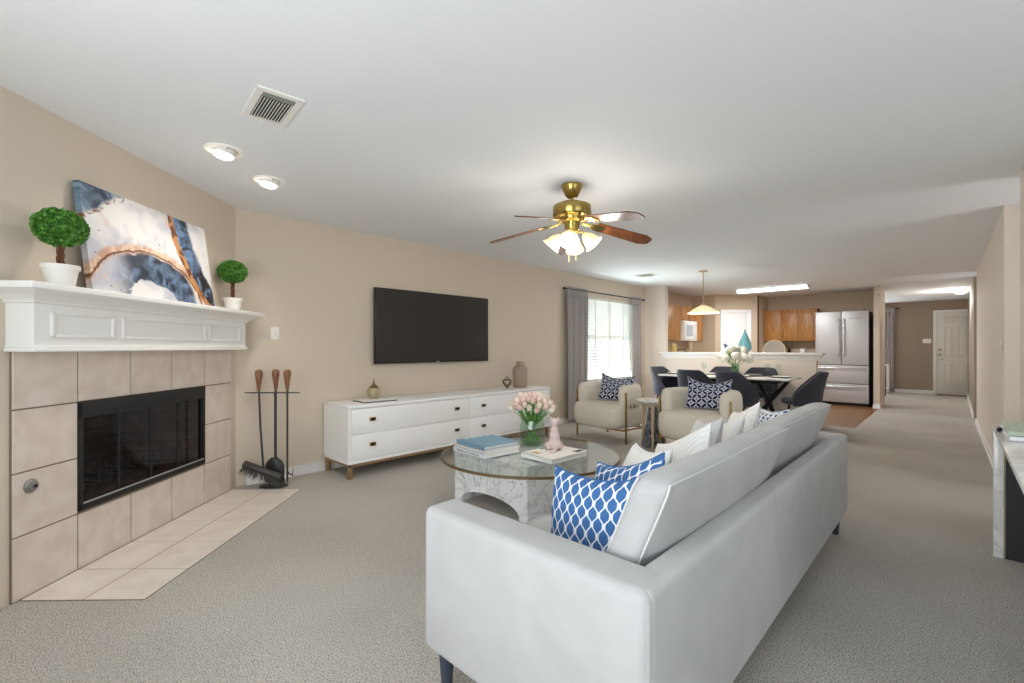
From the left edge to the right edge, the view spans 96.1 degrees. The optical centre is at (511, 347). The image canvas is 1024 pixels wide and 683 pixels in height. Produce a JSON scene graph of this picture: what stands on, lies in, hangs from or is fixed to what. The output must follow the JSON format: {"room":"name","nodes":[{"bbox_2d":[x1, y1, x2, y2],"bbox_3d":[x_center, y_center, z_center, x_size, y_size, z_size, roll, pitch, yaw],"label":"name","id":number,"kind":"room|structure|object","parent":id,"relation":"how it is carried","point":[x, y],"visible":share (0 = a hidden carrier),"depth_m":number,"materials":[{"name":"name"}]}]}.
{"room":"living room","nodes":[
{"label":"living room","id":0,"kind":"room"},
{"bbox_2d":[0,86,235,608],"bbox_3d":[-2.411,0.000,2.252,0.128,2.400,3.460,0,0,-1],"label":"wall","id":1,"kind":"structure","parent":0,"point":[42,152],"depth_m":2.36,"materials":[{"name":"beige paint"}]},
{"bbox_2d":[236,208,691,486],"bbox_3d":[2.768,0.000,9.410,0.140,2.400,15.200,0,0,44],"label":"wall","id":2,"kind":"structure","parent":0,"point":[315,283],"depth_m":4.70,"materials":[{"name":"beige paint"}]},
{"bbox_2d":[271,327,278,339],"bbox_3d":[-2.153,-0.130,4.182,0.016,0.115,0.075,0,0,44],"label":"light switch","id":3,"kind":"object","parent":2,"relation":"attached to","point":[274,330],"visible":1,"depth_m":4.18,"materials":[{"name":"white plastic"}]},
{"bbox_2d":[245,417,569,485],"bbox_3d":[0.173,1.155,6.599,0.029,0.100,7.200,0,0,44],"label":"baseboard","id":4,"kind":"structure","parent":2,"relation":"attached to","point":[302,469],"depth_m":4.37,"materials":[{"name":"white paint"}]},
{"bbox_2d":[374,287,487,363],"bbox_3d":[-0.897,-0.232,5.450,0.068,0.812,1.630,0,0,44],"label":"television","id":5,"kind":"object","parent":2,"relation":"attached to","point":[410,326],"visible":1,"depth_m":5.31,"materials":[{"name":"black plastic"}]},
{"bbox_2d":[563,287,644,300],"bbox_3d":[1.673,-0.925,8.091,0.108,0.048,2.578,0,0,44],"label":"curtain rod","id":6,"kind":"object","parent":2,"relation":"attached to","point":[564,288],"visible":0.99,"depth_m":7.96,"materials":[{"name":"grey metal"}]},
{"bbox_2d":[567,286,587,422],"bbox_3d":[1.066,0.110,7.416,0.059,2.140,0.565,0,0,44],"label":"curtain","id":7,"kind":"object","parent":6,"relation":"hanging from","point":[577,301],"visible":0.87,"depth_m":7.39,"materials":[{"name":"grey fabric"}]},
{"bbox_2d":[632,296,641,404],"bbox_3d":[2.391,0.110,8.792,0.058,2.140,0.385,0,0,44],"label":"curtain","id":8,"kind":"object","parent":6,"relation":"hanging from","point":[636,304],"visible":0.75,"depth_m":8.76,"materials":[{"name":"grey fabric"}]},
{"bbox_2d":[588,297,631,381],"bbox_3d":[1.768,-0.128,8.291,0.055,1.456,1.536,0,0,44],"label":"window blind","id":9,"kind":"object","parent":2,"relation":"attached to","point":[608,320],"visible":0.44,"depth_m":8.28,"materials":[{"name":"white plastic"}]},
{"bbox_2d":[668,304,680,340],"bbox_3d":[3.162,-0.510,9.461,0.346,0.740,0.700,0,0,44],"label":"upper cabinet","id":10,"kind":"object","parent":2,"relation":"attached to","point":[674,311],"visible":0.52,"depth_m":9.37,"materials":[{"name":"brown wood"}]},
{"bbox_2d":[680,305,693,320],"bbox_3d":[3.647,-0.730,9.966,0.346,0.300,0.680,0,0,44],"label":"upper cabinet","id":11,"kind":"object","parent":2,"relation":"attached to","point":[684,309],"visible":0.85,"depth_m":9.80,"materials":[{"name":"brown wood"}]},
{"bbox_2d":[680,320,696,340],"bbox_3d":[3.684,-0.355,9.931,0.448,0.420,0.660,0,0,44],"label":"microwave","id":12,"kind":"object","parent":11,"relation":"attached to","point":[688,328],"visible":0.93,"depth_m":9.70,"materials":[{"name":"white plastic"}]},
{"bbox_2d":[694,308,702,340],"bbox_3d":[4.050,-0.510,10.384,0.346,0.740,0.460,0,0,44],"label":"upper cabinet","id":13,"kind":"object","parent":2,"relation":"attached to","point":[698,318],"visible":0.34,"depth_m":10.29,"materials":[{"name":"brown wood"}]},
{"bbox_2d":[0,0,1023,302],"bbox_3d":[4.228,-1.250,6.340,7.700,0.100,17.600,0,0,44],"label":"ceiling","id":14,"kind":"structure","parent":0,"point":[756,143],"depth_m":2.43,"materials":[{"name":"white paint"}]},
{"bbox_2d":[202,142,243,159],"bbox_3d":[-1.751,-1.179,2.795,0.216,0.066,0.216,0,0,44],"label":"recessed light","id":15,"kind":"object","parent":14,"relation":"in","point":[220,150],"visible":1,"depth_m":2.75,"materials":[{"name":"white plastic"}]},
{"bbox_2d":[252,175,285,188],"bbox_3d":[-1.747,-1.179,3.305,0.216,0.066,0.216,0,0,44],"label":"recessed light","id":16,"kind":"object","parent":14,"relation":"in","point":[267,181],"visible":1,"depth_m":3.26,"materials":[{"name":"white plastic"}]},
{"bbox_2d":[241,85,304,127],"bbox_3d":[-1.197,-1.190,2.297,0.205,0.020,0.345,0,0,-41],"label":"ceiling vent","id":17,"kind":"object","parent":14,"relation":"in","point":[265,104],"visible":1,"depth_m":2.28,"materials":[{"name":"white plastic"}]},
{"bbox_2d":[489,182,651,254],"bbox_3d":[0.430,-0.920,3.364,1.250,0.560,1.230,0,0,44],"label":"ceiling fan","id":18,"kind":"object","parent":14,"relation":"hanging from","point":[571,213],"visible":1,"depth_m":3.35,"materials":[{"name":"gold metal"}]},
{"bbox_2d":[633,273,657,276],"bbox_3d":[2.216,-1.190,7.624,0.300,0.020,0.280,0,0,44],"label":"ceiling vent","id":19,"kind":"object","parent":14,"relation":"in","point":[647,274],"visible":1,"depth_m":7.61,"materials":[{"name":"white plastic"}]},
{"bbox_2d":[687,270,719,313],"bbox_3d":[3.002,-0.869,7.215,0.476,0.662,0.476,0,0,44],"label":"pendant light","id":20,"kind":"object","parent":14,"relation":"hanging from","point":[703,309],"visible":1,"depth_m":7.16,"materials":[{"name":"beige glass"}]},
{"bbox_2d":[736,284,809,293],"bbox_3d":[5.150,-1.162,9.130,1.284,0.076,0.180,0,0,44],"label":"fluorescent light","id":21,"kind":"object","parent":14,"relation":"attached to","point":[797,286],"visible":1,"depth_m":9.04,"materials":[{"name":"white plastic"}]},
{"bbox_2d":[953,289,968,293],"bbox_3d":[9.308,-1.155,9.543,0.240,0.090,0.240,0,0,44],"label":"ceiling light","id":22,"kind":"object","parent":14,"relation":"attached to","point":[957,291],"visible":1,"depth_m":9.48,"materials":[{"name":"white glass"}]},
{"bbox_2d":[0,392,1023,682],"bbox_3d":[4.228,1.250,6.340,7.700,0.100,17.600,0,0,44],"label":"floor","id":23,"kind":"structure","parent":0,"point":[328,585],"depth_m":2.23,"materials":[{"name":"carpet"}]},
{"bbox_2d":[0,280,265,604],"bbox_3d":[-2.497,0.452,3.007,0.745,1.496,1.995,0,0,-1],"label":"fireplace","id":24,"kind":"object","parent":23,"relation":"on","point":[120,403],"visible":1,"depth_m":2.67,"materials":[{"name":"brown tile"}]},
{"bbox_2d":[29,207,90,285],"bbox_3d":[-2.198,-0.487,2.240,0.219,0.382,0.220,0,0,44],"label":"topiary plant","id":25,"kind":"object","parent":24,"relation":"on","point":[61,228],"visible":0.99,"depth_m":2.20,"materials":[{"name":"green plant"}]},
{"bbox_2d":[0,280,265,316],"bbox_3d":[-2.242,-0.280,3.012,0.236,0.032,1.995,0,0,-1],"label":"mantel shelf","id":26,"kind":"object","parent":24,"relation":"attached to","point":[6,286],"depth_m":2.45,"materials":[{"name":"white paint"}]},
{"bbox_2d":[72,180,213,305],"bbox_3d":[-2.292,-0.594,2.959,0.109,0.594,1.030,0,0,-1],"label":"abstract painting","id":27,"kind":"object","parent":24,"relation":"on","point":[131,247],"visible":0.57,"depth_m":2.81},
{"bbox_2d":[217,260,247,309],"bbox_3d":[-2.253,-0.501,3.708,0.224,0.411,0.224,0,0,44],"label":"topiary plant","id":28,"kind":"object","parent":24,"relation":"on","point":[232,272],"visible":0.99,"depth_m":3.66,"materials":[{"name":"green plant"}]},
{"bbox_2d":[19,489,300,601],"bbox_3d":[-2.054,1.202,3.029,0.584,0.016,1.700,0,0,-1],"label":"hearth","id":29,"kind":"object","parent":23,"relation":"on","point":[140,568],"visible":1,"depth_m":2.69,"materials":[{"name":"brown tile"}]},
{"bbox_2d":[245,391,299,488],"bbox_3d":[-2.074,0.790,3.985,0.480,0.820,0.150,0,0,0],"label":"stand","id":30,"kind":"object","parent":23,"relation":"on","point":[266,486],"visible":0.64,"depth_m":3.98,"materials":[{"name":"grey metal"}]},
{"bbox_2d":[236,370,286,488],"bbox_3d":[-2.130,0.716,3.917,0.435,1.052,0.158,0,0,0],"label":"brush","id":31,"kind":"object","parent":30,"relation":"on","point":[275,477],"visible":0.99,"depth_m":3.88,"materials":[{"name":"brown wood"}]},
{"bbox_2d":[265,369,283,482],"bbox_3d":[-2.064,0.680,4.010,0.170,0.980,0.081,0,0,0],"label":"shovel","id":32,"kind":"object","parent":30,"relation":"hanging from","point":[277,465],"visible":0.73,"depth_m":3.99,"materials":[{"name":"black metal"}]},
{"bbox_2d":[283,369,292,482],"bbox_3d":[-1.940,0.685,3.981,0.074,0.990,0.061,0,0,33],"label":"fireplace poker","id":33,"kind":"object","parent":30,"relation":"hanging from","point":[287,373],"visible":1,"depth_m":3.98,"materials":[{"name":"black metal"}]},
{"bbox_2d":[324,385,549,479],"bbox_3d":[-0.662,0.866,5.352,0.514,0.668,2.865,0,0,44],"label":"console","id":34,"kind":"object","parent":23,"relation":"on","point":[356,434],"visible":0.86,"depth_m":4.70,"materials":[{"name":"white paint"}]},
{"bbox_2d":[353,396,396,402],"bbox_3d":[-1.367,0.521,4.590,0.350,0.021,0.255,0,0,-42],"label":"book","id":35,"kind":"object","parent":34,"relation":"on","point":[379,399],"visible":0.98,"depth_m":4.52,"materials":[{"name":"white paper"}]},
{"bbox_2d":[367,379,380,398],"bbox_3d":[-1.394,0.412,4.638,0.136,0.197,0.136,0,0,44],"label":"decorative bottle","id":36,"kind":"object","parent":35,"relation":"on","point":[373,392],"visible":1,"depth_m":4.59,"materials":[{"name":"gold ceramic"}]},
{"bbox_2d":[502,376,511,387],"bbox_3d":[-0.065,0.451,5.947,0.128,0.160,0.124,0,0,44],"label":"ornament","id":37,"kind":"object","parent":34,"relation":"on","point":[505,379],"visible":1,"depth_m":5.93,"materials":[{"name":"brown metal"}]},
{"bbox_2d":[513,361,526,387],"bbox_3d":[0.108,0.359,6.169,0.199,0.345,0.196,0,0,44],"label":"ribbed vase","id":38,"kind":"object","parent":34,"relation":"on","point":[519,370],"visible":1,"depth_m":6.10,"materials":[{"name":"beige ceramic"}]},
{"bbox_2d":[440,435,620,522],"bbox_3d":[0.138,1.000,3.510,1.352,0.401,1.352,0,0,44],"label":"coffee table","id":39,"kind":"object","parent":23,"relation":"on","point":[527,485],"visible":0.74,"depth_m":3.30,"materials":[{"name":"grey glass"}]},
{"bbox_2d":[454,446,519,458],"bbox_3d":[-0.196,0.780,3.546,0.361,0.038,0.370,0,0,-42],"label":"book","id":40,"kind":"object","parent":39,"relation":"on","point":[456,448],"visible":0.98,"depth_m":3.41,"materials":[{"name":"white paper"}]},
{"bbox_2d":[455,443,519,453],"bbox_3d":[-0.192,0.752,3.550,0.350,0.016,0.360,0,0,-43],"label":"book","id":41,"kind":"object","parent":40,"relation":"on","point":[456,444],"visible":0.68,"depth_m":3.42,"materials":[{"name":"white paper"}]},
{"bbox_2d":[457,434,517,450],"bbox_3d":[-0.189,0.731,3.561,0.340,0.026,0.350,0,0,-41],"label":"book","id":42,"kind":"object","parent":41,"relation":"on","point":[485,442],"visible":1,"depth_m":3.51,"materials":[{"name":"blue paper"}]},
{"bbox_2d":[521,446,586,464],"bbox_3d":[0.313,0.782,3.383,0.400,0.034,0.300,0,0,-43],"label":"book","id":43,"kind":"object","parent":39,"relation":"on","point":[566,453],"visible":0.82,"depth_m":3.31,"materials":[{"name":"white paper"}]},
{"bbox_2d":[545,417,562,451],"bbox_3d":[0.320,0.642,3.422,0.135,0.246,0.177,0,0,-6],"label":"animal figurine","id":44,"kind":"object","parent":43,"relation":"on","point":[554,443],"visible":1,"depth_m":3.41,"materials":[{"name":"pink ceramic"}]},
{"bbox_3d":[0.170,0.694,3.868,0.204,0.210,0.204,0,0,44],"label":"glass vase","id":45,"kind":"object","parent":39,"relation":"on","visible":0},
{"bbox_2d":[507,405,539,439],"bbox_3d":[0.097,0.628,3.857,0.285,0.305,0.046,0,0,-18],"label":"tulip","id":46,"kind":"object","parent":45,"relation":"in","point":[511,409],"visible":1,"depth_m":3.83,"materials":[{"name":"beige plant"}]},
{"bbox_2d":[516,404,530,427],"bbox_3d":[0.126,0.619,3.820,0.041,0.324,0.261,0,0,44],"label":"tulip","id":47,"kind":"object","parent":45,"relation":"in","point":[518,407],"visible":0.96,"depth_m":3.76,"materials":[{"name":"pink plant"}]},
{"bbox_2d":[531,407,538,428],"bbox_3d":[0.175,0.629,3.801,0.040,0.303,0.271,0,0,-12],"label":"tulip","id":48,"kind":"object","parent":45,"relation":"in","point":[536,410],"visible":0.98,"depth_m":3.76,"materials":[{"name":"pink plant"}]},
{"bbox_2d":[531,402,548,429],"bbox_3d":[0.208,0.613,3.816,0.256,0.337,0.046,0,0,44],"label":"tulip","id":49,"kind":"object","parent":45,"relation":"in","point":[546,405],"visible":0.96,"depth_m":3.75,"materials":[{"name":"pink plant"}]},
{"bbox_2d":[527,407,554,435],"bbox_3d":[0.230,0.635,3.830,0.282,0.292,0.040,0,0,26],"label":"tulip","id":50,"kind":"object","parent":45,"relation":"in","point":[551,410],"visible":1,"depth_m":3.79,"materials":[{"name":"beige plant"}]},
{"bbox_2d":[574,381,643,444],"bbox_3d":[1.274,0.837,6.096,0.732,0.727,0.840,0,0,-38],"label":"armchair","id":51,"kind":"object","parent":23,"relation":"on","point":[625,412],"visible":0.9,"depth_m":5.80,"materials":[{"name":"beige fabric"}]},
{"bbox_2d":[598,372,635,399],"bbox_3d":[1.397,0.534,6.147,0.483,0.395,0.169,0,0,24],"label":"throw pillow","id":52,"kind":"object","parent":51,"relation":"on","point":[610,386],"visible":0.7,"depth_m":6.12,"materials":[{"name":"blue fabric"}]},
{"bbox_2d":[426,402,846,682],"bbox_3d":[0.925,0.765,2.291,0.858,0.870,2.695,0,0,44],"label":"sofa","id":53,"kind":"object","parent":23,"relation":"on","point":[707,547],"visible":0.89,"depth_m":1.35,"materials":[{"name":"fabric"}]},
{"bbox_2d":[527,515,550,532],"bbox_3d":[0.463,0.826,1.921,0.706,0.159,1.192,0,0,44],"label":"seat cushion","id":54,"kind":"object","parent":53,"relation":"on","point":[544,522],"depth_m":1.98,"materials":[{"name":"fabric"}]},
{"bbox_2d":[551,465,635,552],"bbox_3d":[0.277,0.608,1.581,0.140,0.385,0.419,0,0,-41],"label":"throw pillow","id":55,"kind":"object","parent":53,"relation":"on","point":[586,511],"visible":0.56,"depth_m":1.54,"materials":[{"name":"blue fabric"}]},
{"bbox_2d":[595,452,664,480],"bbox_3d":[0.416,0.592,1.675,0.153,0.484,0.536,0,0,-18],"label":"throw pillow","id":56,"kind":"object","parent":53,"relation":"on","point":[603,471],"visible":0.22,"depth_m":1.65,"materials":[{"name":"blue fabric"}]},
{"bbox_2d":[623,443,672,465],"bbox_3d":[0.531,0.593,1.934,0.178,0.423,0.505,0,0,-2],"label":"throw pillow","id":57,"kind":"object","parent":53,"relation":"on","point":[636,455],"visible":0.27,"depth_m":1.94,"materials":[{"name":"white fabric"}]},
{"bbox_2d":[655,422,711,461],"bbox_3d":[0.772,0.576,2.143,0.167,0.506,0.597,0,0,-10],"label":"throw pillow","id":58,"kind":"object","parent":53,"relation":"on","point":[701,439],"visible":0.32,"depth_m":2.01,"materials":[{"name":"white fabric"}]},
{"bbox_2d":[608,425,786,566],"bbox_3d":[0.718,0.550,1.675,0.270,0.442,1.197,0,0,44],"label":"cushion","id":59,"kind":"object","parent":53,"relation":"on","point":[674,514],"depth_m":1.39,"materials":[{"name":"fabric"}]},
{"bbox_2d":[690,417,722,445],"bbox_3d":[1.024,0.577,2.513,0.166,0.445,0.476,0,0,7],"label":"throw pillow","id":60,"kind":"object","parent":53,"relation":"on","point":[716,426],"visible":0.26,"depth_m":2.34,"materials":[{"name":"grey fabric"}]},
{"bbox_2d":[721,415,744,441],"bbox_3d":[1.220,0.591,2.705,0.185,0.444,0.516,0,0,8],"label":"throw pillow","id":61,"kind":"object","parent":53,"relation":"on","point":[735,427],"visible":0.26,"depth_m":2.54,"materials":[{"name":"white fabric"}]},
{"bbox_2d":[728,402,759,432],"bbox_3d":[1.399,0.567,2.854,0.172,0.502,0.544,0,0,8],"label":"throw pillow","id":62,"kind":"object","parent":53,"relation":"on","point":[752,414],"visible":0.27,"depth_m":2.69,"materials":[{"name":"white fabric"}]},
{"bbox_2d":[755,404,789,423],"bbox_3d":[1.563,0.565,2.844,0.150,0.420,0.450,0,0,7],"label":"throw pillow","id":63,"kind":"object","parent":53,"relation":"on","point":[765,415],"visible":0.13,"depth_m":2.80,"materials":[{"name":"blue fabric"}]},
{"bbox_2d":[760,402,829,479],"bbox_3d":[1.501,0.550,2.532,0.270,0.441,1.137,0,0,44],"label":"cushion","id":64,"kind":"object","parent":53,"relation":"on","point":[804,423],"depth_m":2.34,"materials":[{"name":"fabric"}]},
{"bbox_2d":[636,398,665,448],"bbox_3d":[1.717,0.916,5.592,0.410,0.571,0.410,0,0,24],"label":"side table","id":65,"kind":"object","parent":23,"relation":"on","point":[649,438],"visible":0.6,"depth_m":5.52,"materials":[{"name":"stone"}]},
{"bbox_2d":[650,366,677,397],"bbox_3d":[2.653,0.767,7.871,0.556,0.871,0.563,0,0,-33],"label":"dining chair","id":66,"kind":"object","parent":23,"relation":"on","point":[660,383],"visible":0.7,"depth_m":8.02,"materials":[{"name":"grey fabric"}]},
{"bbox_2d":[677,369,712,386],"bbox_3d":[2.814,0.767,7.052,0.563,0.871,0.556,0,0,-43],"label":"dining chair","id":67,"kind":"object","parent":23,"relation":"on","point":[682,375],"visible":0.27,"depth_m":6.84,"materials":[{"name":"grey fabric"}]},
{"bbox_2d":[657,387,742,443],"bbox_3d":[2.112,0.837,5.165,0.732,0.727,0.840,0,0,-40],"label":"armchair","id":68,"kind":"object","parent":23,"relation":"on","point":[675,421],"visible":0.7,"depth_m":5.02,"materials":[{"name":"beige fabric"}]},
{"bbox_2d":[685,377,732,409],"bbox_3d":[2.245,0.528,5.265,0.493,0.384,0.153,0,0,34],"label":"throw pillow","id":69,"kind":"object","parent":68,"relation":"on","point":[700,395],"visible":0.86,"depth_m":5.23,"materials":[{"name":"blue fabric"}]},
{"bbox_2d":[709,366,738,383],"bbox_3d":[3.592,0.767,7.850,0.563,0.871,0.556,0,0,-41],"label":"dining chair","id":70,"kind":"object","parent":23,"relation":"on","point":[717,368],"visible":0.09,"depth_m":8.06,"materials":[{"name":"grey fabric"}]},
{"bbox_2d":[658,373,800,411],"bbox_3d":[3.402,0.824,7.329,1.940,0.752,0.720,0,0,44],"label":"dining table","id":71,"kind":"object","parent":23,"relation":"on","point":[759,380],"visible":0.46,"depth_m":6.87,"materials":[{"name":"stone"}]},
{"bbox_3d":[3.524,0.347,7.267,0.120,0.200,0.120,0,0,44],"label":"flower vase","id":72,"kind":"object","parent":71,"relation":"on","visible":0},
{"bbox_2d":[721,354,734,369],"bbox_3d":[3.412,0.262,7.263,0.230,0.334,0.154,0,0,32],"label":"flower","id":73,"kind":"object","parent":72,"relation":"in","point":[725,357],"visible":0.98,"depth_m":7.24,"materials":[{"name":"white plant"}]},
{"bbox_2d":[726,345,735,368],"bbox_3d":[3.456,0.195,7.249,0.162,0.465,0.162,0,0,44],"label":"flower","id":74,"kind":"object","parent":72,"relation":"in","point":[731,348],"visible":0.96,"depth_m":7.21,"materials":[{"name":"white plant"}]},
{"bbox_2d":[731,351,740,366],"bbox_3d":[3.503,0.243,7.179,0.154,0.369,0.191,0,0,44],"label":"flower","id":75,"kind":"object","parent":72,"relation":"in","point":[735,355],"visible":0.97,"depth_m":7.14,"materials":[{"name":"white plant"}]},
{"bbox_2d":[735,352,748,369],"bbox_3d":[3.599,0.252,7.195,0.146,0.353,0.235,0,0,-20],"label":"flower","id":76,"kind":"object","parent":72,"relation":"in","point":[744,356],"visible":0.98,"depth_m":7.11,"materials":[{"name":"white plant"}]},
{"bbox_2d":[736,346,747,366],"bbox_3d":[3.616,0.204,7.231,0.179,0.448,0.165,0,0,-21],"label":"flower","id":77,"kind":"object","parent":72,"relation":"in","point":[742,349],"visible":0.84,"depth_m":7.18,"materials":[{"name":"white plant"}]},
{"bbox_2d":[735,354,753,370],"bbox_3d":[3.637,0.266,7.211,0.304,0.326,0.152,0,0,44],"label":"flower","id":78,"kind":"object","parent":72,"relation":"in","point":[750,360],"visible":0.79,"depth_m":7.12,"materials":[{"name":"white plant"}]},
{"bbox_2d":[715,371,759,406],"bbox_3d":[3.136,0.767,6.441,0.564,0.871,0.555,0,0,-26],"label":"dining chair","id":79,"kind":"object","parent":23,"relation":"on","point":[750,396],"visible":0.51,"depth_m":6.21,"materials":[{"name":"grey fabric"}]},
{"bbox_2d":[743,367,777,410],"bbox_3d":[4.010,0.767,7.448,0.563,0.871,0.556,0,0,-41],"label":"dining chair","id":80,"kind":"object","parent":23,"relation":"on","point":[770,389],"visible":0.37,"depth_m":7.53,"materials":[{"name":"grey fabric"}]},
{"bbox_2d":[781,371,828,409],"bbox_3d":[4.086,0.767,6.428,0.563,0.871,0.556,0,0,37],"label":"dining chair","id":81,"kind":"object","parent":23,"relation":"on","point":[812,389],"visible":0.89,"depth_m":6.21,"materials":[{"name":"grey fabric"}]},
{"bbox_2d":[816,310,872,406],"bbox_3d":[7.049,0.217,9.776,0.910,1.965,0.696,0,0,44],"label":"refrigerator","id":82,"kind":"object","parent":23,"relation":"on","point":[846,337],"visible":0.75,"depth_m":9.53,"materials":[{"name":"grey metal"}]},
{"bbox_2d":[885,364,888,392],"bbox_3d":[9.653,0.820,12.389,0.770,0.760,0.340,0,0,44],"label":"table","id":83,"kind":"object","parent":23,"relation":"on","point":[886,365],"visible":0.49,"depth_m":12.03,"materials":[{"name":"white paint"}]},
{"bbox_2d":[993,425,1023,562],"bbox_3d":[2.396,0.825,1.719,0.750,0.750,1.900,0,0,44],"label":"desk","id":84,"kind":"object","parent":23,"relation":"on","point":[1008,456],"visible":0.78,"depth_m":2.60,"materials":[{"name":"white wood"}]},
{"bbox_2d":[1000,426,1023,441],"bbox_3d":[2.647,0.439,2.268,0.300,0.022,0.400,0,0,42],"label":"book","id":85,"kind":"object","parent":84,"relation":"on","point":[1011,438],"visible":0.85,"depth_m":2.21,"materials":[{"name":"white paper"}]},
{"bbox_2d":[1003,421,1023,436],"bbox_3d":[2.653,0.415,2.269,0.300,0.024,0.400,0,0,45],"label":"book","id":86,"kind":"object","parent":85,"relation":"on","point":[1011,428],"visible":1,"depth_m":2.29,"materials":[{"name":"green paper"}]},
{"bbox_3d":[3.275,0.745,9.381,0.620,0.910,0.660,0,0,44],"label":"base cabinet","id":87,"kind":"object","parent":23,"relation":"on","visible":0},
{"bbox_2d":[670,343,676,351],"bbox_3d":[3.272,0.095,9.313,0.124,0.390,0.124,0,0,44],"label":"canister","id":88,"kind":"object","parent":87,"relation":"on","point":[673,346],"visible":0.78,"depth_m":9.27,"materials":[{"name":"gold metal"}]},
{"bbox_3d":[6.361,0.745,10.504,1.080,0.910,0.620,0,0,44],"label":"base cabinet","id":89,"kind":"object","parent":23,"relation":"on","visible":0},
{"bbox_2d":[763,340,785,352],"bbox_3d":[6.075,0.056,10.668,0.124,0.468,0.477,0,0,-43],"label":"round tray","id":90,"kind":"object","parent":89,"relation":"on","point":[773,346],"visible":0.61,"depth_m":10.67,"materials":[{"name":"beige"}]},
{"bbox_2d":[692,295,767,351],"bbox_3d":[5.315,0.000,10.777,2.070,2.400,0.657,0,0,-11],"label":"wall","id":91,"kind":"structure","parent":0,"point":[757,304],"depth_m":10.50,"materials":[{"name":"beige paint"}]},
{"bbox_2d":[720,310,750,351],"bbox_3d":[5.095,0.170,10.436,0.700,2.060,0.103,0,0,-1],"label":"window","id":92,"kind":"structure","parent":91,"relation":"in","point":[733,323],"depth_m":10.47,"materials":[{"name":"white glass"}]},
{"bbox_2d":[645,286,817,411],"bbox_3d":[3.756,0.000,8.244,2.900,2.400,0.150,0,0,44],"label":"wall","id":93,"kind":"structure","parent":0,"point":[804,369],"depth_m":8.80,"materials":[{"name":"beige paint"}]},
{"bbox_2d":[659,352,825,359],"bbox_3d":[3.911,0.142,8.102,2.660,0.115,0.300,0,0,44],"label":"trim","id":94,"kind":"structure","parent":93,"relation":"on","point":[708,355],"depth_m":7.70,"materials":[{"name":"white paint"}]},
{"bbox_2d":[739,329,751,351],"bbox_3d":[4.041,-0.115,7.977,0.210,0.400,0.210,0,0,44],"label":"vase","id":95,"kind":"object","parent":94,"relation":"on","point":[745,341],"visible":0.67,"depth_m":7.91,"materials":[{"name":"teal ceramic"}]},
{"bbox_2d":[768,291,873,403],"bbox_3d":[6.981,0.000,10.449,2.170,2.400,0.140,0,0,44],"label":"wall","id":96,"kind":"structure","parent":0,"point":[864,300],"depth_m":10.35,"materials":[{"name":"beige paint"}]},
{"bbox_2d":[764,308,819,340],"bbox_3d":[6.446,-0.505,10.614,1.050,0.720,0.346,0,0,44],"label":"upper cabinet","id":97,"kind":"object","parent":96,"relation":"attached to","point":[794,324],"visible":1,"depth_m":10.48,"materials":[{"name":"brown wood"}]},
{"bbox_2d":[874,286,884,407],"bbox_3d":[7.502,0.000,9.393,0.095,2.400,0.940,0,0,44],"label":"wall column","id":98,"kind":"structure","parent":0,"point":[879,300],"depth_m":9.08,"materials":[{"name":"beige paint"}]},
{"bbox_2d":[885,299,967,394],"bbox_3d":[9.663,0.000,13.142,4.900,2.400,0.140,0,0,44],"label":"wall","id":99,"kind":"structure","parent":0,"point":[913,323],"depth_m":12.12,"materials":[{"name":"beige paint"}]},
{"bbox_2d":[889,389,932,393],"bbox_3d":[9.392,1.155,13.293,4.110,0.100,0.029,0,0,44],"label":"baseboard","id":100,"kind":"structure","parent":99,"relation":"attached to","point":[896,390],"depth_m":12.14,"materials":[{"name":"white paint"}]},
{"bbox_2d":[933,309,967,394],"bbox_3d":[11.071,0.122,11.624,0.635,2.155,0.095,0,0,44],"label":"door","id":101,"kind":"structure","parent":99,"relation":"in","point":[950,327],"depth_m":11.61,"materials":[{"name":"white paint"}]},
{"bbox_3d":[9.587,-1.040,13.042,2.130,0.060,0.110,0,0,44],"label":"curtain rod","id":102,"kind":"object","parent":99,"relation":"attached to","visible":0},
{"bbox_2d":[885,308,894,390],"bbox_3d":[10.038,0.055,12.541,0.606,2.230,0.061,0,0,44],"label":"curtain","id":103,"kind":"object","parent":102,"relation":"hanging from","point":[889,312],"visible":0.38,"depth_m":12.40,"materials":[{"name":"grey fabric"}]},
{"bbox_2d":[968,203,1019,453],"bbox_3d":[8.457,0.000,6.961,2.065,2.400,10.440,0,0,44],"label":"wall","id":104,"kind":"structure","parent":0,"point":[998,271],"depth_m":4.36,"materials":[{"name":"beige paint"}]},
{"bbox_2d":[967,392,973,418],"bbox_3d":[9.558,1.155,9.607,0.020,0.090,5.100,0,0,44],"label":"baseboard","id":105,"kind":"structure","parent":104,"relation":"attached to","point":[968,398],"depth_m":8.90,"materials":[{"name":"white paint"}]},
{"bbox_2d":[975,418,992,467],"bbox_3d":[5.724,1.155,5.566,0.020,0.090,4.640,0,0,43],"label":"baseboard","id":106,"kind":"structure","parent":104,"relation":"attached to","point":[984,441],"depth_m":5.50,"materials":[{"name":"white paint"}]},
{"bbox_2d":[1020,167,1023,422],"bbox_3d":[4.030,0.000,2.256,2.020,2.400,0.720,0,0,44],"label":"wall","id":107,"kind":"structure","parent":0,"point":[1022,172],"depth_m":3.11,"materials":[{"name":"beige paint"}]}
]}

